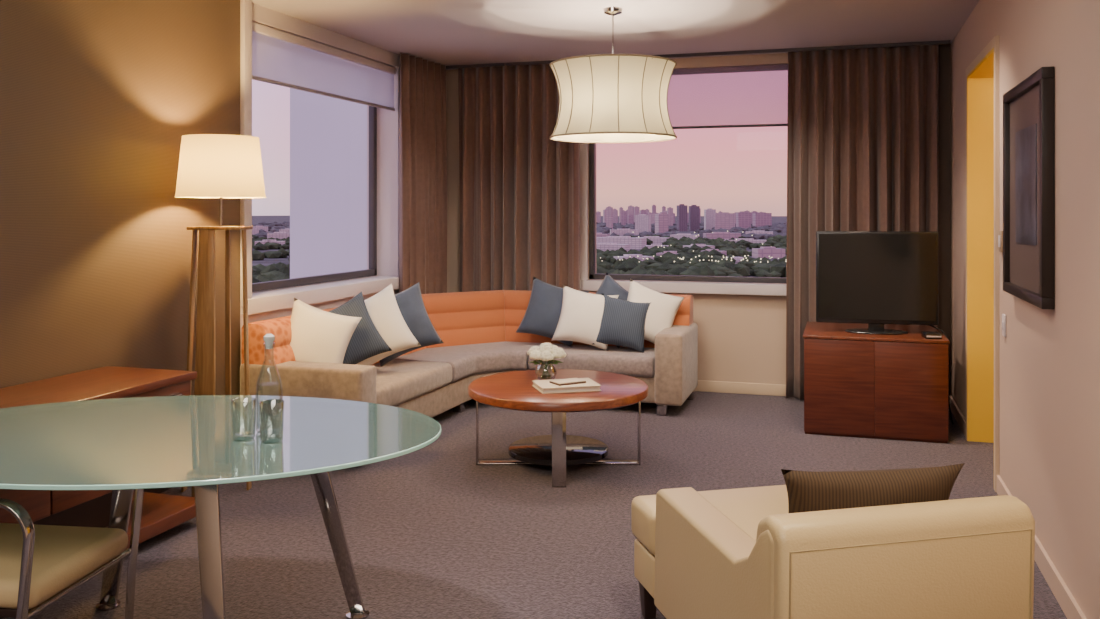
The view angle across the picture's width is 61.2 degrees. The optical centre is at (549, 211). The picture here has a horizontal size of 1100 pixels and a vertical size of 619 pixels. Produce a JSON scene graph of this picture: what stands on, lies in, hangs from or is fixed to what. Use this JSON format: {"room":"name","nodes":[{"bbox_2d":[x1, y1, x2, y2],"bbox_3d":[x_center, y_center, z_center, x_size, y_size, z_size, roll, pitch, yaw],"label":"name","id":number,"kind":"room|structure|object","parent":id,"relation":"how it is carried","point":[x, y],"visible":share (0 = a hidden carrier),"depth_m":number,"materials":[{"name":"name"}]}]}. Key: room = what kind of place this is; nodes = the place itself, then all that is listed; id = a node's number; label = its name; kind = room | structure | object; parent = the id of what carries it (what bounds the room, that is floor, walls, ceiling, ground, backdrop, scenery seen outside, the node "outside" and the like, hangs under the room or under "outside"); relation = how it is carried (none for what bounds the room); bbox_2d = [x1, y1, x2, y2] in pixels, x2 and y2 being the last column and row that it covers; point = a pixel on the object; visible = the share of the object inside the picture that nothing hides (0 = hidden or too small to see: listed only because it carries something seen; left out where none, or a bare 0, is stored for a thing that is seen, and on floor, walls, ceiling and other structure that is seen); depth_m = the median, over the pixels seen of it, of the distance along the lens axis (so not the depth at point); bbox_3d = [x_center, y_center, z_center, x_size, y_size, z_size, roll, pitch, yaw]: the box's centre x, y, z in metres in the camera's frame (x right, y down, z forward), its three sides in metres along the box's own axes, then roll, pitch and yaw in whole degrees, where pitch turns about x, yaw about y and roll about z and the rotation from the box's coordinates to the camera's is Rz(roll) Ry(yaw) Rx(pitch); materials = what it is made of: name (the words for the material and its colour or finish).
{"room":"hotel room","nodes":[
{"label":"hotel room","id":0,"kind":"room"},
{"bbox_2d":[0,0,239,394],"bbox_3d":[-2.900,0.100,2.527,0.280,2.720,6.300,0,0,17],"label":"wall","id":1,"kind":"structure","parent":0,"point":[99,99],"depth_m":4.49,"materials":[{"name":"paint"}]},
{"bbox_2d":[134,487,173,493],"bbox_3d":[-2.331,1.415,3.860,0.012,0.090,9.184,0,0,17],"label":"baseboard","id":2,"kind":"structure","parent":1,"relation":"attached to","point":[150,490],"depth_m":4.80,"materials":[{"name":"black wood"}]},
{"bbox_2d":[240,0,399,364],"bbox_3d":[-1.508,0.100,6.911,0.330,2.720,2.900,0,0,17],"label":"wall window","id":3,"kind":"structure","parent":1,"relation":"in","point":[387,120],"depth_m":6.53,"materials":[{"name":"grey paint"}]},
{"bbox_2d":[252,106,376,291],"bbox_3d":[-1.718,-0.325,6.573,0.050,1.670,1.990,0,0,17],"label":"window","id":4,"kind":"structure","parent":3,"relation":"attached to","point":[372,270],"depth_m":7.47,"materials":[{"name":"grey"}]},
{"bbox_2d":[252,21,395,110],"bbox_3d":[-1.562,-0.984,6.519,0.080,0.352,1.970,0,0,17],"label":"roller blind","id":5,"kind":"object","parent":3,"relation":"attached to","point":[281,58],"visible":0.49,"depth_m":6.35,"materials":[{"name":"fabric"}]},
{"bbox_2d":[0,391,1066,618],"bbox_3d":[0.315,1.520,3.138,6.055,0.120,9.580,0,0,17],"label":"floor","id":6,"kind":"structure","parent":0,"point":[432,532],"depth_m":4.46,"materials":[{"name":"carpet"}]},
{"bbox_2d":[0,489,143,618],"bbox_3d":[-1.660,1.039,2.755,0.650,0.838,0.556,0,0,7],"label":"dining chair","id":7,"kind":"object","parent":6,"relation":"on","point":[40,565],"visible":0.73,"depth_m":2.70,"materials":[{"name":"beige leather"}]},
{"bbox_2d":[0,366,196,549],"bbox_3d":[-2.231,1.100,3.256,0.536,0.720,2.490,0,0,17],"label":"credenza","id":8,"kind":"object","parent":6,"relation":"on","point":[160,513],"visible":0.33,"depth_m":3.94,"materials":[{"name":"brown wood"}]},
{"bbox_2d":[105,491,195,549],"bbox_3d":[-2.231,1.375,3.256,0.536,0.060,2.490,0,0,17],"label":"shelf","id":9,"kind":"object","parent":8,"relation":"attached to","point":[160,513],"depth_m":4.18,"materials":[{"name":"brown wood"}]},
{"bbox_2d":[0,395,440,618],"bbox_3d":[-1.265,1.087,3.034,1.816,0.745,1.202,0,0,0],"label":"dining table","id":10,"kind":"object","parent":6,"relation":"on","point":[121,446],"visible":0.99,"depth_m":2.92,"materials":[{"name":"clear glass"}]},
{"bbox_2d":[231,398,255,440],"bbox_3d":[-0.965,0.653,2.930,0.076,0.124,0.076,0,0,17],"label":"drinking glass","id":11,"kind":"object","parent":10,"relation":"on","point":[254,400],"visible":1,"depth_m":2.92,"materials":[{"name":"glass"}]},
{"bbox_2d":[255,334,282,433],"bbox_3d":[-0.915,0.556,3.030,0.086,0.318,0.086,0,0,17],"label":"water bottle","id":12,"kind":"object","parent":10,"relation":"on","point":[268,338],"visible":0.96,"depth_m":3.02,"materials":[{"name":"clear glass"}]},
{"bbox_2d":[259,400,283,443],"bbox_3d":[-0.868,0.653,2.900,0.076,0.124,0.076,0,0,17],"label":"drinking glass","id":13,"kind":"object","parent":10,"relation":"on","point":[267,436],"visible":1,"depth_m":2.89,"materials":[{"name":"glass"}]},
{"bbox_2d":[175,134,265,496],"bbox_3d":[-1.716,0.535,4.849,0.450,1.850,0.450,0,0,0],"label":"floor lamp","id":14,"kind":"object","parent":6,"relation":"on","point":[220,166],"visible":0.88,"depth_m":4.75,"materials":[{"name":"wood"}]},
{"bbox_2d":[240,290,697,417],"bbox_3d":[-0.316,1.054,6.377,2.319,0.812,2.858,0,0,17],"label":"sectional sofa","id":15,"kind":"object","parent":6,"relation":"on","point":[477,330],"visible":0.52,"depth_m":6.67,"materials":[{"name":"beige fabric"}]},
{"bbox_2d":[290,297,361,363],"bbox_3d":[-1.425,0.787,5.680,0.539,0.526,0.198,0,0,-9],"label":"throw pillow","id":16,"kind":"object","parent":15,"relation":"on","point":[320,336],"visible":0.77,"depth_m":5.63,"materials":[{"name":"beige fabric"}]},
{"bbox_2d":[329,291,391,364],"bbox_3d":[-1.283,0.780,5.867,0.555,0.540,0.216,0,0,-28],"label":"throw pillow","id":17,"kind":"object","parent":15,"relation":"on","point":[365,342],"visible":0.45,"depth_m":5.85,"materials":[{"name":"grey fabric"}]},
{"bbox_2d":[355,284,420,364],"bbox_3d":[-1.145,0.761,6.044,0.581,0.578,0.231,0,0,-22],"label":"throw pillow","id":18,"kind":"object","parent":15,"relation":"on","point":[383,309],"visible":0.49,"depth_m":6.01,"materials":[{"name":"beige fabric"}]},
{"bbox_2d":[380,282,442,366],"bbox_3d":[-1.035,0.772,6.428,0.575,0.556,0.230,0,0,-26],"label":"throw pillow","id":19,"kind":"object","parent":15,"relation":"on","point":[410,303],"visible":0.46,"depth_m":6.41,"materials":[{"name":"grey fabric"}]},
{"bbox_2d":[372,360,451,405],"bbox_3d":[-1.109,1.120,6.003,0.570,0.150,1.144,0,0,17],"label":"seat cushion","id":20,"kind":"object","parent":15,"relation":"on","point":[398,382],"depth_m":6.04,"materials":[{"name":"beige fabric"}]},
{"bbox_2d":[393,341,541,382],"bbox_3d":[-0.601,1.120,7.045,0.857,0.150,1.145,0,0,17],"label":"seat cushion","id":21,"kind":"object","parent":15,"relation":"on","point":[468,360],"depth_m":6.94,"materials":[{"name":"grey fabric"}]},
{"bbox_2d":[516,277,588,346],"bbox_3d":[0.020,0.782,7.295,0.552,0.535,0.227,0,0,16],"label":"throw pillow","id":22,"kind":"object","parent":15,"relation":"on","point":[541,317],"visible":0.6,"depth_m":7.24,"materials":[{"name":"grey fabric"}]},
{"bbox_2d":[551,285,618,350],"bbox_3d":[0.268,0.805,7.081,0.506,0.490,0.204,0,0,9],"label":"throw pillow","id":23,"kind":"object","parent":15,"relation":"on","point":[581,314],"visible":0.86,"depth_m":7.02,"materials":[{"name":"beige fabric"}]},
{"bbox_2d":[528,343,654,377],"bbox_3d":[0.366,1.120,7.061,0.950,0.150,0.540,0,0,17],"label":"seat cushion","id":24,"kind":"object","parent":15,"relation":"on","point":[622,360],"depth_m":6.82,"materials":[{"name":"grey fabric"}]},
{"bbox_2d":[596,273,628,347],"bbox_3d":[0.486,0.760,7.211,0.598,0.579,0.199,0,0,9],"label":"throw pillow","id":25,"kind":"object","parent":15,"relation":"on","point":[609,286],"visible":0.21,"depth_m":7.20,"materials":[{"name":"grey fabric"}]},
{"bbox_2d":[593,294,650,352],"bbox_3d":[0.548,0.835,7.006,0.448,0.430,0.204,0,0,13],"label":"throw pillow","id":26,"kind":"object","parent":15,"relation":"on","point":[623,321],"visible":1,"depth_m":6.94,"materials":[{"name":"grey fabric"}]},
{"bbox_2d":[627,278,684,343],"bbox_3d":[0.752,0.779,7.054,0.557,0.542,0.206,0,0,0],"label":"throw pillow","id":27,"kind":"object","parent":15,"relation":"on","point":[663,308],"visible":0.66,"depth_m":7.01,"materials":[{"name":"beige fabric"}]},
{"bbox_2d":[468,369,647,487],"bbox_3d":[0.048,1.230,5.400,1.040,0.460,1.040,0,0,0],"label":"coffee table","id":28,"kind":"object","parent":6,"relation":"on","point":[514,390],"visible":0.94,"depth_m":5.21,"materials":[{"name":"brown wood"}]},
{"bbox_2d":[535,362,556,379],"bbox_3d":[-0.024,0.946,5.506,0.132,0.108,0.132,0,0,17],"label":"glass bowl","id":29,"kind":"object","parent":28,"relation":"on","point":[543,376],"depth_m":5.49,"materials":[{"name":"glass"}]},
{"bbox_2d":[527,343,566,379],"bbox_3d":[-0.025,0.887,5.510,0.214,0.226,0.210,0,0,-29],"label":"flower vase","id":30,"kind":"object","parent":28,"relation":"on","point":[546,352],"visible":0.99,"depth_m":5.47,"materials":[{"name":"clear glass"}]},
{"bbox_2d":[508,435,607,465],"bbox_3d":[0.048,1.379,5.400,0.580,0.038,0.580,0,0,0],"label":"shelf","id":31,"kind":"object","parent":28,"relation":"attached to","point":[537,450],"depth_m":5.30,"materials":[{"name":"black paint"}]},
{"bbox_2d":[532,378,600,393],"bbox_3d":[0.092,0.984,5.271,0.340,0.032,0.250,0,0,-15],"label":"book","id":32,"kind":"object","parent":28,"relation":"on","point":[543,386],"visible":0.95,"depth_m":5.18,"materials":[{"name":"beige paper"}]},
{"bbox_2d":[549,378,585,385],"bbox_3d":[0.101,0.961,5.268,0.180,0.014,0.110,0,0,-31],"label":"notebook","id":33,"kind":"object","parent":32,"relation":"on","point":[560,382],"visible":1,"depth_m":5.24,"materials":[{"name":"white paper"}]},
{"bbox_2d":[631,485,1034,618],"bbox_3d":[0.797,1.117,2.936,0.760,0.687,1.157,0,0,-14],"label":"armchair","id":34,"kind":"object","parent":6,"relation":"on","point":[739,553],"visible":0.87,"depth_m":2.42,"materials":[{"name":"beige leather"}]},
{"bbox_2d":[631,485,788,554],"bbox_3d":[0.773,1.110,3.032,0.760,0.150,0.960,0,0,-14],"label":"seat cushion","id":35,"kind":"object","parent":34,"relation":"on","point":[746,507],"depth_m":3.26,"materials":[{"name":"beige leather"}]},
{"bbox_2d":[781,463,964,512],"bbox_3d":[0.934,0.888,2.730,0.563,0.304,0.162,0,0,-10],"label":"throw pillow","id":36,"kind":"object","parent":34,"relation":"on","point":[807,491],"visible":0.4,"depth_m":2.67,"materials":[{"name":"brown fabric"}]},
{"bbox_2d":[803,322,949,442],"bbox_3d":[2.207,1.135,6.362,0.890,0.650,0.810,0,0,17],"label":"base cabinet","id":37,"kind":"object","parent":6,"relation":"on","point":[892,387],"visible":0.94,"depth_m":5.98,"materials":[{"name":"brown wood"}]},
{"bbox_2d":[816,231,938,334],"bbox_3d":[2.193,0.470,6.251,0.780,0.680,0.224,0,0,13],"label":"television","id":38,"kind":"object","parent":37,"relation":"on","point":[875,279],"visible":1,"depth_m":6.23,"materials":[{"name":"black plastic"}]},
{"bbox_2d":[921,331,941,338],"bbox_3d":[2.454,0.792,5.979,0.100,0.035,0.123,0,0,9],"label":"box","id":39,"kind":"object","parent":37,"relation":"on","point":[925,334],"visible":1,"depth_m":5.93,"materials":[{"name":"black plastic"}]},
{"bbox_2d":[928,325,953,423],"bbox_3d":[2.594,1.094,6.338,0.272,0.719,0.215,0,0,29],"label":"power cable","id":40,"kind":"object","parent":37,"relation":"attached to","point":[928,325],"visible":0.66,"depth_m":6.22,"materials":[{"name":"black plastic"}]},
{"bbox_2d":[250,0,978,69],"bbox_3d":[0.315,-1.335,3.138,6.055,0.150,9.580,0,0,17],"label":"ceiling","id":41,"kind":"structure","parent":0,"point":[445,32],"depth_m":6.25,"materials":[{"name":"grey paint"}]},
{"bbox_2d":[399,53,446,293],"bbox_3d":[-1.040,0.092,7.659,0.130,2.695,0.746,0,0,25],"label":"curtain","id":42,"kind":"object","parent":41,"relation":"hanging from","point":[422,108],"visible":0.66,"depth_m":7.57,"materials":[{"name":"brown fabric"}]},
{"bbox_2d":[549,7,676,142],"bbox_3d":[0.391,-0.857,5.770,0.789,0.805,0.789,0,0,37],"label":"pendant lamp","id":43,"kind":"object","parent":41,"relation":"hanging from","point":[605,98],"visible":1,"depth_m":5.48,"materials":[{"name":"beige fabric"}]},
{"bbox_2d":[446,53,787,384],"bbox_3d":[1.006,0.100,7.793,4.605,2.720,0.280,0,0,17],"label":"wall","id":44,"kind":"structure","parent":0,"point":[742,338],"depth_m":7.52,"materials":[{"name":"beige"}]},
{"bbox_2d":[580,143,587,279],"bbox_3d":[0.274,-0.333,7.858,0.090,1.815,0.029,0,0,17],"label":"trim","id":45,"kind":"structure","parent":44,"relation":"attached to","point":[583,146],"depth_m":7.84,"materials":[{"name":"grey paint"}]},
{"bbox_2d":[580,280,785,295],"bbox_3d":[1.122,0.618,7.587,1.890,0.085,0.105,0,0,17],"label":"trim","id":46,"kind":"structure","parent":44,"relation":"attached to","point":[585,285],"depth_m":7.50,"materials":[{"name":"white paint"}]},
{"bbox_2d":[589,64,787,283],"bbox_3d":[1.145,-0.305,7.661,1.690,1.750,0.050,0,0,17],"label":"window","id":47,"kind":"structure","parent":44,"relation":"in","point":[775,67],"depth_m":7.68,"materials":[{"name":"grey"}]},
{"bbox_2d":[673,124,786,128],"bbox_3d":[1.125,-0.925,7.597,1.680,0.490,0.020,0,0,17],"label":"window mullion","id":48,"kind":"object","parent":47,"relation":"attached to","point":[751,125],"visible":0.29,"depth_m":7.49,"materials":[{"name":"metal"}]},
{"bbox_2d":[446,40,949,68],"bbox_3d":[0.968,-1.248,7.439,4.125,0.025,0.020,0,0,17],"label":"trim","id":49,"kind":"structure","parent":44,"relation":"attached to","point":[942,41],"depth_m":7.22,"materials":[{"name":"grey"}]},
{"bbox_2d":[458,64,579,291],"bbox_3d":[-0.274,0.092,7.867,1.086,2.695,0.191,0,0,17],"label":"curtain","id":50,"kind":"object","parent":49,"relation":"hanging from","point":[520,186],"visible":0.58,"depth_m":7.86,"materials":[{"name":"brown fabric"}]},
{"bbox_2d":[786,45,938,399],"bbox_3d":[2.358,0.092,7.064,1.099,2.695,0.182,0,0,17],"label":"curtain","id":51,"kind":"object","parent":49,"relation":"hanging from","point":[862,123],"visible":0.54,"depth_m":7.08,"materials":[{"name":"brown fabric"}]},
{"bbox_2d":[694,380,793,396],"bbox_3d":[1.024,1.415,7.633,4.175,0.090,0.014,0,0,17],"label":"baseboard","id":52,"kind":"structure","parent":44,"relation":"attached to","point":[703,385],"depth_m":7.46,"materials":[{"name":"beige paint"}]},
{"bbox_2d":[938,44,950,394],"bbox_3d":[2.947,0.055,7.016,0.134,2.630,0.049,0,0,17],"label":"wall","id":53,"kind":"structure","parent":0,"point":[944,67],"depth_m":6.99,"materials":[{"name":"paint"}]},
{"bbox_2d":[951,0,1099,618],"bbox_3d":[1.723,0.100,2.606,0.150,2.720,9.200,0,0,17],"label":"wall","id":54,"kind":"structure","parent":0,"point":[1049,359],"depth_m":3.59,"materials":[{"name":"beige"}]},
{"bbox_2d":[966,35,998,491],"bbox_3d":[2.591,0.270,5.394,0.190,2.380,1.200,0,0,17],"label":"door","id":55,"kind":"structure","parent":54,"relation":"in","point":[982,75],"depth_m":5.90,"materials":[{"name":"beige yellow-ochre paint"}]},
{"bbox_2d":[998,230,1002,251],"bbox_3d":[2.302,0.150,4.750,0.017,0.110,0.090,0,0,17],"label":"light switch","id":56,"kind":"object","parent":54,"relation":"attached to","point":[1000,236],"visible":0.91,"depth_m":4.73,"materials":[{"name":"beige"}]},
{"bbox_2d":[1002,314,1005,336],"bbox_3d":[2.280,0.570,4.673,0.014,0.110,0.070,0,0,17],"label":"light switch","id":57,"kind":"object","parent":54,"relation":"attached to","point":[1003,315],"visible":1,"depth_m":4.66,"materials":[{"name":"grey paint"}]},
{"bbox_2d":[948,395,1086,618],"bbox_3d":[1.641,1.415,2.623,0.014,0.090,9.184,0,0,17],"label":"baseboard","id":58,"kind":"structure","parent":54,"relation":"attached to","point":[1071,609],"depth_m":3.64,"materials":[{"name":"beige"}]},
{"bbox_2d":[1003,66,1053,308],"bbox_3d":[2.062,-0.093,4.029,0.045,0.940,0.900,0,0,17],"label":"framed picture","id":59,"kind":"object","parent":54,"relation":"attached to","point":[1028,107],"visible":1,"depth_m":3.92,"materials":[{"name":"black wood"}]},
{"bbox_2d":[1015,123,1036,244],"bbox_3d":[2.061,-0.113,4.029,0.005,0.500,0.460,0,0,17],"label":"artwork","id":60,"kind":"object","parent":59,"relation":"attached to","point":[1026,134],"depth_m":4.00},
{"label":"outside","id":61,"kind":"structure","parent":0,"visible":0},
{"bbox_2d":[252,216,786,276],"bbox_3d":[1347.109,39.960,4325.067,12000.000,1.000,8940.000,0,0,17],"label":"ground","id":62,"kind":"structure","parent":61,"point":[255,219],"depth_m":2718.73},
{"bbox_2d":[252,228,258,234],"bbox_3d":[-507.363,32.744,1570.716,30.000,13.432,16.000,0,0,-17],"label":"building","id":63,"kind":"structure","parent":62,"relation":"on","point":[254,230],"depth_m":1565.81,"materials":[{"name":"concrete"}]},
{"bbox_2d":[253,226,267,231],"bbox_3d":[-567.835,33.112,1819.904,30.000,12.696,16.000,0,0,-21],"label":"building","id":64,"kind":"structure","parent":62,"relation":"on","point":[265,228],"depth_m":1814.60,"materials":[{"name":"concrete"}]},
{"bbox_2d":[255,240,284,244],"bbox_3d":[-306.938,34.947,1019.681,30.000,9.025,16.000,0,0,-8],"label":"building","id":65,"kind":"structure","parent":62,"relation":"on","point":[262,241],"depth_m":1012.94,"materials":[{"name":"concrete"}]},
{"bbox_2d":[267,232,289,238],"bbox_3d":[-340.946,32.335,1175.622,30.000,14.249,16.000,0,0,-9],"label":"building","id":66,"kind":"structure","parent":62,"relation":"on","point":[280,235],"depth_m":1167.60,"materials":[{"name":"concrete"}]},
{"bbox_2d":[279,229,289,232],"bbox_3d":[-404.902,32.685,1451.194,30.000,13.551,16.000,0,0,6],"label":"building","id":67,"kind":"structure","parent":62,"relation":"on","point":[282,230],"depth_m":1443.90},
{"bbox_2d":[252,234,786,282],"bbox_3d":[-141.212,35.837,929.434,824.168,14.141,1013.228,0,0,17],"label":"canopy","id":68,"kind":"object","parent":62,"relation":"on","point":[664,264],"visible":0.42,"depth_m":630.79,"materials":[{"name":"plant"}]},
{"bbox_2d":[252,221,786,239],"bbox_3d":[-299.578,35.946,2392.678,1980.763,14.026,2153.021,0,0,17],"label":"canopy","id":69,"kind":"object","parent":62,"relation":"on","point":[777,228],"visible":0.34,"depth_m":1805.76,"materials":[{"name":"green plant"}]},
{"bbox_2d":[596,233,609,236],"bbox_3d":[62.487,33.710,1250.057,34.000,11.500,16.000,0,0,13],"label":"building","id":70,"kind":"structure","parent":62,"relation":"on","point":[597,234],"depth_m":1240.93,"materials":[{"name":"concrete"}]},
{"bbox_2d":[603,209,605,222],"bbox_3d":[175.442,14.893,2886.368,17.981,49.134,14.000,0,0,-15],"label":"tower block","id":71,"kind":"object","parent":62,"relation":"on","point":[604,211],"visible":0.32,"depth_m":2877.86,"materials":[{"name":"concrete"}]},
{"bbox_2d":[606,206,612,228],"bbox_3d":[134.380,13.210,2100.096,12.000,52.500,16.000,0,0,18],"label":"tower block","id":72,"kind":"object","parent":62,"relation":"on","point":[609,210],"visible":0.82,"depth_m":2093.19,"materials":[{"name":"concrete"}]},
{"bbox_2d":[596,242,629,251],"bbox_3d":[54.552,34.210,880.040,40.000,10.500,16.000,0,0,24],"label":"building","id":73,"kind":"structure","parent":62,"relation":"on","point":[603,246],"depth_m":871.72,"materials":[{"name":"concrete"}]},
{"bbox_2d":[613,208,616,222],"bbox_3d":[220.091,13.792,3154.281,12.880,51.336,14.000,0,0,4],"label":"tower block","id":74,"kind":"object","parent":62,"relation":"on","point":[614,209],"visible":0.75,"depth_m":3147.62,"materials":[{"name":"concrete"}]},
{"bbox_2d":[596,236,645,248],"bbox_3d":[74.991,32.710,1000.046,55.000,13.500,16.000,0,0,25],"label":"building","id":75,"kind":"structure","parent":62,"relation":"on","point":[635,243],"depth_m":989.96,"materials":[{"name":"concrete"}]},
{"bbox_2d":[619,207,622,222],"bbox_3d":[216.574,12.005,2829.395,10.552,54.910,14.000,0,0,-2],"label":"tower block","id":76,"kind":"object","parent":62,"relation":"on","point":[620,208],"visible":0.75,"depth_m":2822.20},
{"bbox_2d":[621,210,625,224],"bbox_3d":[210.619,17.078,2662.898,12.931,44.765,14.000,0,0,3],"label":"tower block","id":77,"kind":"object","parent":62,"relation":"on","point":[623,212],"visible":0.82,"depth_m":2655.75,"materials":[{"name":"concrete"}]},
{"bbox_2d":[610,229,638,235],"bbox_3d":[115.987,32.710,1450.067,44.000,13.500,16.000,0,0,-1],"label":"building","id":78,"kind":"structure","parent":62,"relation":"on","point":[620,232],"depth_m":1442.14,"materials":[{"name":"concrete"}]},
{"bbox_2d":[628,215,633,223],"bbox_3d":[224.657,23.448,2591.929,14.070,32.024,14.000,0,0,-4],"label":"tower block","id":79,"kind":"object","parent":62,"relation":"on","point":[630,217],"visible":0.82,"depth_m":2584.74,"materials":[{"name":"concrete"}]},
{"bbox_2d":[628,205,633,214],"bbox_3d":[258.791,9.121,2975.883,17.065,60.678,14.000,0,0,16],"label":"tower block","id":80,"kind":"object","parent":62,"relation":"on","point":[630,207],"visible":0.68,"depth_m":2969.94,"materials":[{"name":"concrete"}]},
{"bbox_2d":[613,254,653,260],"bbox_3d":[62.994,35.710,700.032,26.000,7.500,16.000,0,0,-21],"label":"building","id":81,"kind":"structure","parent":62,"relation":"on","point":[626,256],"depth_m":696.18,"materials":[{"name":"concrete"}]},
{"bbox_2d":[634,206,639,221],"bbox_3d":[320.876,8.880,3448.861,19.075,61.159,14.000,0,0,-12],"label":"tower block","id":82,"kind":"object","parent":62,"relation":"on","point":[636,208],"visible":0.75,"depth_m":3441.83,"materials":[{"name":"concrete"}]},
{"bbox_2d":[635,214,650,232],"bbox_3d":[169.987,21.610,1700.079,26.000,35.700,16.000,0,0,21],"label":"tower block","id":83,"kind":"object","parent":62,"relation":"on","point":[642,221],"visible":0.82,"depth_m":1692.63,"materials":[{"name":"concrete"}]},
{"bbox_2d":[635,236,669,243],"bbox_3d":[126.492,34.710,1150.053,40.000,9.500,16.000,0,0,20],"label":"building","id":84,"kind":"structure","parent":62,"relation":"on","point":[656,239],"depth_m":1140.83,"materials":[{"name":"concrete"}]},
{"bbox_2d":[650,214,654,223],"bbox_3d":[275.735,22.597,2515.142,18.674,33.726,14.000,0,0,17],"label":"tower block","id":85,"kind":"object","parent":62,"relation":"on","point":[652,215],"visible":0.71,"depth_m":2507.67,"materials":[{"name":"concrete"}]},
{"bbox_2d":[652,205,655,213],"bbox_3d":[389.614,5.855,3483.479,13.331,67.210,14.000,0,0,-4],"label":"tower block","id":86,"kind":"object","parent":62,"relation":"on","point":[653,206],"visible":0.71,"depth_m":3476.45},
{"bbox_2d":[645,244,668,248],"bbox_3d":[103.494,35.210,900.042,22.000,8.500,16.000,0,0,10],"label":"building","id":87,"kind":"structure","parent":62,"relation":"on","point":[651,245],"depth_m":895.88,"materials":[{"name":"concrete"}]},
{"bbox_2d":[655,213,667,233],"bbox_3d":[191.989,20.560,1600.075,18.000,37.800,16.000,0,0,-18],"label":"tower block","id":88,"kind":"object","parent":62,"relation":"on","point":[661,219],"visible":0.82,"depth_m":1593.19,"materials":[{"name":"concrete"}]},
{"bbox_2d":[656,251,677,255],"bbox_3d":[98.795,35.710,760.036,20.000,7.500,16.000,0,0,23],"label":"building","id":89,"kind":"structure","parent":62,"relation":"on","point":[673,252],"depth_m":755.70,"materials":[{"name":"concrete"}]},
{"bbox_2d":[667,207,672,225],"bbox_3d":[347.594,12.630,2691.761,15.066,53.659,14.000,0,0,-4],"label":"tower block","id":90,"kind":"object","parent":62,"relation":"on","point":[669,210],"visible":0.89,"depth_m":2685.08,"materials":[{"name":"concrete"}]},
{"bbox_2d":[677,204,686,230],"bbox_3d":[269.789,11.635,1900.089,18.000,55.650,16.000,0,0,-9],"label":"tower block","id":91,"kind":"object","parent":62,"relation":"on","point":[681,208],"visible":0.89,"depth_m":1892.42,"materials":[{"name":"concrete"}]},
{"bbox_2d":[670,233,699,239],"bbox_3d":[181.243,34.210,1250.059,36.000,10.500,16.000,0,0,24],"label":"building","id":92,"kind":"structure","parent":62,"relation":"on","point":[678,236],"depth_m":1244.72,"materials":[{"name":"concrete"}]},
{"bbox_2d":[689,205,699,230],"bbox_3d":[302.240,12.160,1950.092,20.000,54.600,16.000,0,0,-3],"label":"tower block","id":93,"kind":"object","parent":62,"relation":"on","point":[694,211],"visible":0.93,"depth_m":1942.04,"materials":[{"name":"concrete"}]},
{"bbox_2d":[683,244,714,248],"bbox_3d":[143.995,35.210,900.042,26.000,8.500,16.000,0,0,-20],"label":"building","id":94,"kind":"structure","parent":62,"relation":"on","point":[699,245],"depth_m":896.98,"materials":[{"name":"concrete"}]},
{"bbox_2d":[704,208,715,229],"bbox_3d":[343.991,15.835,2000.095,22.000,47.250,16.000,0,0,-4],"label":"tower block","id":95,"kind":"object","parent":62,"relation":"on","point":[709,213],"visible":0.82,"depth_m":1991.98,"materials":[{"name":"concrete"}]},
{"bbox_2d":[701,249,726,255],"bbox_3d":[139.997,35.710,800.038,20.000,7.500,16.000,0,0,27],"label":"building","id":96,"kind":"structure","parent":62,"relation":"on","point":[722,252],"depth_m":797.21,"materials":[{"name":"concrete"}]},
{"bbox_2d":[703,232,740,239],"bbox_3d":[240.495,33.710,1300.062,50.000,11.500,16.000,0,0,-7],"label":"building","id":97,"kind":"structure","parent":62,"relation":"on","point":[724,235],"depth_m":1292.41,"materials":[{"name":"concrete"}]},
{"bbox_2d":[715,212,734,229],"bbox_3d":[357.193,20.035,1900.090,40.000,38.850,16.000,0,0,7],"label":"tower block","id":98,"kind":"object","parent":62,"relation":"on","point":[724,220],"visible":0.82,"depth_m":1892.42,"materials":[{"name":"concrete"}]},
{"bbox_2d":[727,257,743,263],"bbox_3d":[131.998,35.710,660.031,22.000,7.500,16.000,0,0,-7],"label":"building","id":99,"kind":"structure","parent":62,"relation":"on","point":[738,259],"depth_m":655.60,"materials":[{"name":"concrete"}]},
{"bbox_2d":[736,211,750,227],"bbox_3d":[436.794,18.985,2100.100,30.000,40.950,16.000,0,0,-10],"label":"tower block","id":100,"kind":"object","parent":62,"relation":"on","point":[743,218],"visible":0.82,"depth_m":2092.68,"materials":[{"name":"concrete"}]},
{"bbox_2d":[724,238,766,242],"bbox_3d":[220.497,34.710,1050.050,46.000,9.500,16.000,0,0,16],"label":"building","id":101,"kind":"structure","parent":62,"relation":"on","point":[752,240],"depth_m":1044.20,"materials":[{"name":"concrete"}]},
{"bbox_2d":[746,230,772,233],"bbox_3d":[314.997,33.710,1400.067,40.000,11.500,16.000,0,0,13],"label":"building","id":102,"kind":"structure","parent":62,"relation":"on","point":[752,231],"depth_m":1393.51,"materials":[{"name":"concrete"}]},
{"bbox_2d":[752,212,771,226],"bbox_3d":[524.395,20.035,2300.110,44.000,38.850,16.000,0,0,-16],"label":"tower block","id":103,"kind":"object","parent":62,"relation":"on","point":[759,219],"visible":0.82,"depth_m":2292.19,"materials":[{"name":"concrete"}]},
{"bbox_2d":[752,247,784,257],"bbox_3d":[187.999,34.710,800.038,24.000,9.500,16.000,0,0,-6],"label":"building","id":104,"kind":"structure","parent":62,"relation":"on","point":[761,252],"depth_m":792.55,"materials":[{"name":"concrete"}]},
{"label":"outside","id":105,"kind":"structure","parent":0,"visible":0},
{"bbox_2d":[290,88,366,278],"bbox_3d":[-2.040,15.960,15.142,2.900,47.000,3.300,0,0,17],"label":"building wing","id":106,"kind":"object","parent":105,"point":[328,135],"visible":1,"depth_m":13.81},
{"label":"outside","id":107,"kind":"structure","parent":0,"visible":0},
{"bbox_2d":[600,231,786,262],"bbox_3d":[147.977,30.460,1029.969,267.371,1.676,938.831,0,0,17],"label":"street lights","id":108,"kind":"object","parent":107,"point":[727,231],"visible":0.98,"depth_m":616.71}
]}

